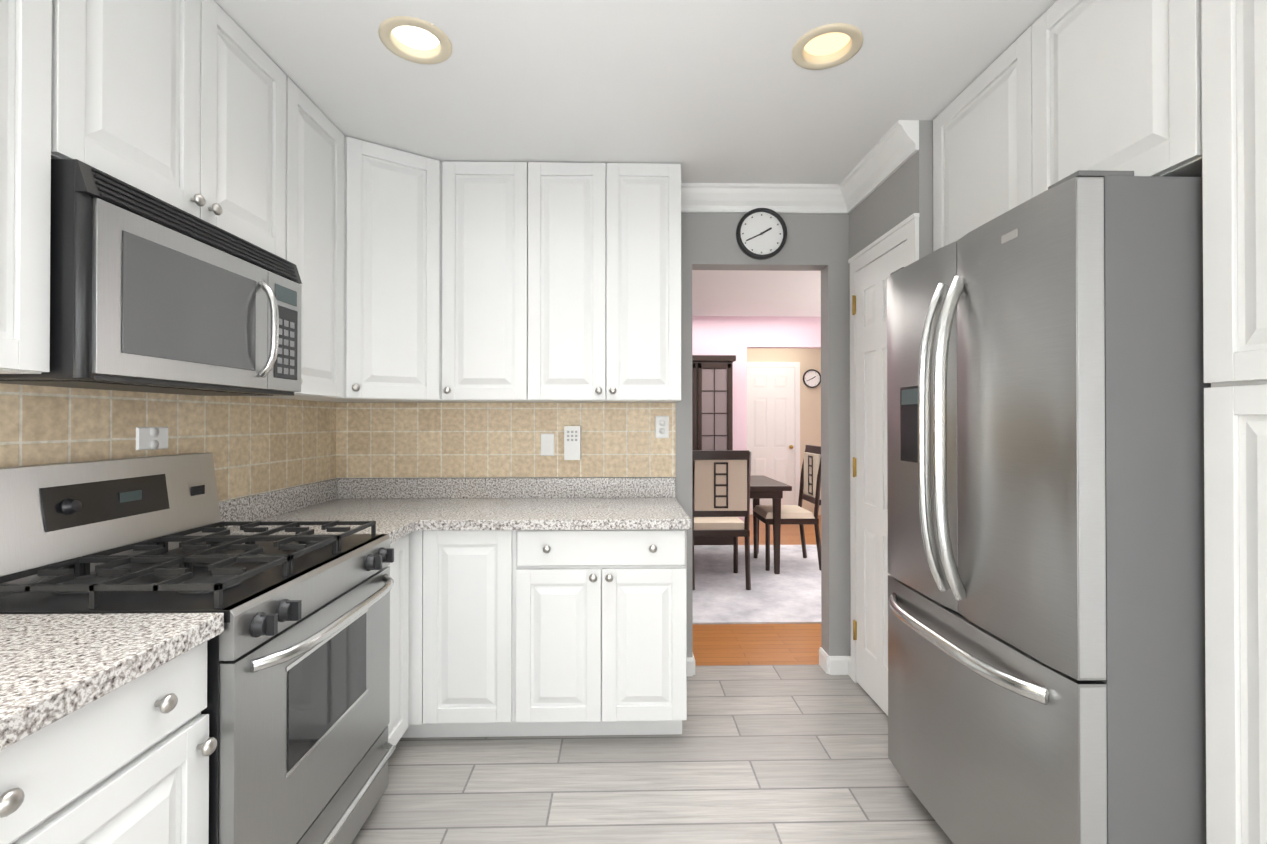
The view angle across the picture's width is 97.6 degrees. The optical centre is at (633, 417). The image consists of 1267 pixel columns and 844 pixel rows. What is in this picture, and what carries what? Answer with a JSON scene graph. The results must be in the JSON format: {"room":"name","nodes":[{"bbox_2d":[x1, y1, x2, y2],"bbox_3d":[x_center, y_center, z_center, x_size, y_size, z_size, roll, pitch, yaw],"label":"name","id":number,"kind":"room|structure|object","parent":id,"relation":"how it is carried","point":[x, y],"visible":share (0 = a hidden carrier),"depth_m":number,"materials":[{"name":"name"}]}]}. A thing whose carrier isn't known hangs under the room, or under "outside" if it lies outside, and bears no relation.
{"room":"kitchen","nodes":[
{"label":"kitchen","id":0,"kind":"room"},
{"bbox_2d":[336,212,849,656],"bbox_3d":[0.140,0.071,2.907,3.510,2.500,0.110,0,0,-1],"label":"wall","id":1,"kind":"structure","parent":0,"point":[817,242],"depth_m":2.87,"materials":[{"name":"grey paint"}]},
{"bbox_2d":[336,403,675,477],"bbox_3d":[-0.645,0.113,2.830,1.722,0.381,0.008,0,0,-1],"label":"tile backsplash","id":2,"kind":"structure","parent":1,"relation":"attached to","point":[435,440],"depth_m":2.83,"materials":[{"name":"beige tile"}]},
{"bbox_2d":[541,433,554,455],"bbox_3d":[-0.439,0.136,2.826,0.072,0.115,0.009,0,0,-1],"label":"blank wall plate","id":3,"kind":"object","parent":2,"relation":"attached to","point":[547,444],"visible":1,"depth_m":2.82,"materials":[{"name":"white plastic"}]},
{"bbox_2d":[564,426,580,459],"bbox_3d":[-0.308,0.126,2.807,0.080,0.170,0.053,0,0,-1],"label":"plug-in device","id":4,"kind":"object","parent":2,"relation":"attached to","point":[572,442],"visible":1,"depth_m":2.78,"materials":[{"name":"white plastic"}]},
{"bbox_2d":[655,416,668,437],"bbox_3d":[0.146,0.046,2.840,0.072,0.115,0.008,0,0,-1],"label":"electrical outlet","id":5,"kind":"object","parent":2,"relation":"attached to","point":[661,426],"visible":1,"depth_m":2.84,"materials":[{"name":"white plastic"}]},
{"bbox_2d":[339,478,674,497],"bbox_3d":[-0.646,0.355,2.815,1.719,0.100,0.019,0,0,-1],"label":"backsplash","id":6,"kind":"structure","parent":1,"relation":"attached to","point":[348,487],"depth_m":2.80,"materials":[{"name":"grey stone"}]},
{"bbox_2d":[442,161,680,402],"bbox_3d":[-0.330,-0.629,2.674,1.098,1.098,0.320,0,0,-1],"label":"upper cabinet","id":7,"kind":"object","parent":1,"relation":"attached to","point":[561,282],"visible":1,"depth_m":2.55,"materials":[{"name":"white paint"}]},
{"bbox_2d":[736,208,786,259],"bbox_3d":[0.660,-0.950,2.853,0.262,0.262,0.032,0,0,-1],"label":"clock","id":8,"kind":"object","parent":1,"relation":"attached to","point":[761,233],"visible":1,"depth_m":2.86,"materials":[{"name":"black plastic"}]},
{"bbox_2d":[687,647,850,676],"bbox_3d":[-0.556,1.285,4.520,3.770,0.092,3.480,0,0,-1],"label":"baseboard","id":9,"kind":"structure","parent":1,"relation":"attached to","point":[835,665],"depth_m":2.85,"materials":[{"name":"white wood"}]},
{"bbox_2d":[681,120,918,213],"bbox_3d":[0.676,-1.122,2.531,0.901,0.118,0.679,0,0,-1],"label":"crown molding","id":10,"kind":"structure","parent":1,"relation":"attached to","point":[892,151],"depth_m":2.80,"materials":[{"name":"white wood"}]},
{"bbox_2d":[214,0,1056,316],"bbox_3d":[0.393,-1.238,2.995,5.800,0.120,9.600,0,0,-1],"label":"ceiling","id":11,"kind":"structure","parent":0,"point":[715,91],"depth_m":1.94,"materials":[{"name":"white paint"}]},
{"bbox_2d":[378,16,451,63],"bbox_3d":[-0.683,-1.232,1.744,0.216,0.106,0.216,0,0,-1],"label":"recessed light","id":12,"kind":"object","parent":11,"relation":"in","point":[416,40],"visible":0.83,"depth_m":1.78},
{"bbox_2d":[792,23,862,69],"bbox_3d":[0.618,-1.231,1.772,0.216,0.106,0.216,0,0,-1],"label":"recessed light","id":13,"kind":"object","parent":11,"relation":"in","point":[827,46],"visible":0.75,"depth_m":1.81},
{"bbox_2d":[351,664,952,843],"bbox_3d":[0.191,1.333,0.565,3.510,0.050,4.780,0,0,-1],"label":"floor","id":14,"kind":"structure","parent":0,"point":[774,754],"depth_m":2.01,"materials":[{"name":"grey tile"}]},
{"bbox_2d":[0,645,216,843],"bbox_3d":[-1.158,0.871,0.824,0.617,0.876,0.584,0,0,-1],"label":"base cabinet","id":15,"kind":"object","parent":14,"relation":"on","point":[104,731],"depth_m":0.93,"materials":[{"name":"white paint"}]},
{"bbox_2d":[0,613,223,752],"bbox_3d":[-1.134,0.410,0.335,0.642,0.040,1.568,0,0,-1],"label":"countertop","id":16,"kind":"structure","parent":15,"relation":"on","point":[53,667],"depth_m":0.93,"materials":[{"name":"grey stone"}]},
{"bbox_2d":[0,453,395,843],"bbox_3d":[-1.112,0.715,1.508,0.722,1.197,0.771,0,0,-1],"label":"gas range","id":17,"kind":"object","parent":14,"relation":"on","point":[297,709],"visible":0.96,"depth_m":1.38,"materials":[{"name":"silver metal"}]},
{"bbox_2d":[387,534,414,745],"bbox_3d":[-1.185,0.878,2.031,0.617,0.876,0.270,0,0,-1],"label":"base cabinet","id":18,"kind":"object","parent":14,"relation":"on","point":[402,593],"depth_m":2.11,"materials":[{"name":"white paint"}]},
{"bbox_2d":[227,518,414,545],"bbox_3d":[-1.172,0.420,2.032,0.642,0.040,0.265,0,0,-1],"label":"countertop","id":19,"kind":"structure","parent":18,"relation":"on","point":[396,528],"depth_m":2.03,"materials":[{"name":"grey stone"}]},
{"bbox_2d":[439,530,534,736],"bbox_3d":[-0.662,0.881,2.512,0.490,0.876,0.629,0,0,-1],"label":"base cabinet","id":20,"kind":"object","parent":14,"relation":"on","point":[487,577],"depth_m":2.20,"materials":[{"name":"white paint"}]},
{"bbox_2d":[535,530,686,735],"bbox_3d":[-0.171,0.881,2.523,0.758,0.876,0.629,0,0,-1],"label":"base cabinet","id":21,"kind":"object","parent":14,"relation":"on","point":[538,606],"depth_m":2.21,"materials":[{"name":"white paint"}]},
{"bbox_2d":[259,498,690,529],"bbox_3d":[-0.642,0.423,2.503,1.724,0.040,0.654,0,0,-1],"label":"countertop","id":22,"kind":"structure","parent":21,"relation":"on","point":[428,513],"depth_m":2.33,"materials":[{"name":"grey stone"}]},
{"bbox_2d":[887,170,1210,843],"bbox_3d":[1.317,0.393,1.605,0.953,1.842,0.842,0,0,-1],"label":"fridge","id":23,"kind":"object","parent":14,"relation":"on","point":[1046,385],"visible":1,"depth_m":1.23,"materials":[{"name":"silver metal"}]},
{"bbox_2d":[1201,0,1266,843],"bbox_3d":[1.512,0.060,0.748,0.656,2.498,0.872,0,0,-1],"label":"pantry cabinet","id":24,"kind":"object","parent":14,"relation":"on","point":[1234,114],"visible":0.94,"depth_m":1.12,"materials":[{"name":"white paint"}]},
{"bbox_2d":[692,316,820,521],"bbox_3d":[0.319,0.092,6.341,5.600,2.500,0.110,0,0,-1],"label":"wall","id":25,"kind":"structure","parent":0,"point":[737,336],"depth_m":6.31,"materials":[{"name":"paint"}]},
{"bbox_2d":[693,515,820,665],"bbox_3d":[0.340,1.361,5.369,5.800,0.050,4.820,0,0,-1],"label":"floor","id":26,"kind":"structure","parent":0,"point":[756,644],"depth_m":3.30,"materials":[{"name":"brown wood"}]},
{"bbox_2d":[692,355,735,544],"bbox_3d":[0.666,0.340,6.038,0.820,2.000,0.470,0,0,-1],"label":"hutch","id":27,"kind":"object","parent":26,"relation":"on","point":[712,402],"visible":0.35,"depth_m":5.85,"materials":[{"name":"brown wood"}]},
{"bbox_2d":[693,545,820,623],"bbox_3d":[0.656,1.326,4.676,3.800,0.011,2.220,0,0,-1],"label":"dining rug","id":28,"kind":"object","parent":26,"relation":"on","point":[790,593],"visible":0.21,"depth_m":4.31,"materials":[{"name":"white carpet"}]},
{"bbox_2d":[692,450,751,589],"bbox_3d":[0.660,0.784,4.473,0.471,1.072,0.544,0,0,-1],"label":"dining chair","id":29,"kind":"object","parent":28,"relation":"on","point":[720,492],"visible":0.88,"depth_m":4.22,"materials":[{"name":"brown wood"}]},
{"bbox_2d":[750,475,791,573],"bbox_3d":[0.253,0.945,5.040,2.110,0.752,0.920,0,0,-1],"label":"dining table","id":30,"kind":"object","parent":28,"relation":"on","point":[761,486],"visible":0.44,"depth_m":4.67,"materials":[{"name":"brown wood"}]},
{"bbox_2d":[753,445,820,570],"bbox_3d":[1.405,0.787,5.026,0.544,1.072,0.471,0,0,-1],"label":"dining chair","id":31,"kind":"object","parent":28,"relation":"on","point":[810,481],"visible":0.92,"depth_m":4.92,"materials":[{"name":"brown wood"}]},
{"bbox_2d":[747,348,820,514],"bbox_3d":[0.288,0.100,7.736,5.600,2.500,0.100,0,0,-1],"label":"wall","id":32,"kind":"structure","parent":0,"point":[810,412],"depth_m":7.74,"materials":[{"name":"paint"}]},
{"bbox_2d":[747,362,799,514],"bbox_3d":[1.900,0.285,7.680,0.840,2.130,0.081,0,0,-1],"label":"door","id":33,"kind":"structure","parent":32,"relation":"attached to","point":[773,417],"depth_m":7.71,"materials":[{"name":"white paint"}]},
{"bbox_2d":[803,369,820,387],"bbox_3d":[2.489,-0.550,7.722,0.260,0.260,0.032,0,0,-1],"label":"wall clock","id":34,"kind":"object","parent":32,"relation":"attached to","point":[811,378],"visible":1,"depth_m":7.73,"materials":[{"name":"black plastic"}]},
{"bbox_2d":[849,120,932,655],"bbox_3d":[1.515,0.069,2.542,0.777,2.500,0.680,0,0,-1],"label":"wall block","id":35,"kind":"object","parent":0,"point":[904,191],"visible":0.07,"depth_m":2.35,"materials":[{"name":"grey paint"}]},
{"bbox_2d":[848,213,918,715],"bbox_3d":[1.113,0.254,2.509,0.027,2.130,0.636,0,0,-1],"label":"door","id":36,"kind":"structure","parent":35,"relation":"attached to","point":[875,264],"depth_m":2.59,"materials":[{"name":"white paint"}]},
{"bbox_3d":[-1.513,0.057,0.535,0.100,2.500,4.780,0,0,-1],"label":"wall","id":37,"kind":"structure","parent":0,"visible":0},
{"bbox_2d":[0,0,99,373],"bbox_3d":[-1.311,-0.641,0.695,0.289,1.098,0.984,0,0,-1],"label":"upper cabinet","id":38,"kind":"object","parent":37,"relation":"attached to","point":[50,49],"depth_m":1.09,"materials":[{"name":"white paint"}]},
{"bbox_2d":[0,383,335,501],"bbox_3d":[-1.474,-0.062,1.227,0.008,0.951,3.162,0,0,-1],"label":"tile backsplash","id":39,"kind":"structure","parent":37,"relation":"attached to","point":[256,445],"depth_m":1.84,"materials":[{"name":"beige tile"}]},
{"bbox_2d":[136,427,167,450],"bbox_3d":[-1.477,0.062,1.706,0.008,0.072,0.115,0,0,-1],"label":"electrical outlet","id":40,"kind":"object","parent":39,"relation":"attached to","point":[151,438],"visible":1,"depth_m":1.70,"materials":[{"name":"white plastic"}]},
{"bbox_2d":[100,0,275,254],"bbox_3d":[-1.329,-0.862,1.515,0.289,0.646,0.778,0,0,-1],"label":"upper cabinet","id":41,"kind":"object","parent":37,"relation":"attached to","point":[209,111],"depth_m":1.48,"materials":[{"name":"white paint"}]},
{"bbox_2d":[0,159,301,395],"bbox_3d":[-1.272,-0.301,1.510,0.402,0.451,0.764,0,0,-1],"label":"over-the-range microwave","id":42,"kind":"object","parent":41,"relation":"attached to","point":[149,293],"visible":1,"depth_m":1.31,"materials":[{"name":"silver metal"}]},
{"bbox_2d":[219,478,338,526],"bbox_3d":[-1.485,0.352,2.339,0.020,0.100,0.892,0,0,-1],"label":"backsplash","id":43,"kind":"structure","parent":37,"relation":"attached to","point":[252,507],"depth_m":2.30,"materials":[{"name":"grey stone"}]},
{"bbox_2d":[249,65,363,401],"bbox_3d":[-1.316,-0.632,2.096,0.341,1.098,0.508,0,0,-1],"label":"upper cabinet","id":44,"kind":"object","parent":37,"relation":"attached to","point":[314,157],"depth_m":2.11,"materials":[{"name":"white paint"}]},
{"bbox_2d":[352,138,451,401],"bbox_3d":[-1.187,-0.630,2.529,0.615,1.098,0.570,0,0,-1],"label":"upper cabinet","id":45,"kind":"object","parent":37,"relation":"attached to","point":[397,194],"depth_m":2.43,"materials":[{"name":"white paint"}]},
{"bbox_3d":[1.905,0.055,0.215,0.100,2.500,3.990,0,0,-1],"label":"wall","id":46,"kind":"structure","parent":0,"visible":0},
{"bbox_2d":[933,0,1201,251],"bbox_3d":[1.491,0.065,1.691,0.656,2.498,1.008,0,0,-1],"label":"upper cabinet","id":47,"kind":"object","parent":46,"relation":"attached to","point":[1057,91],"visible":0.27,"depth_m":1.51,"materials":[{"name":"white paint"}]}
]}

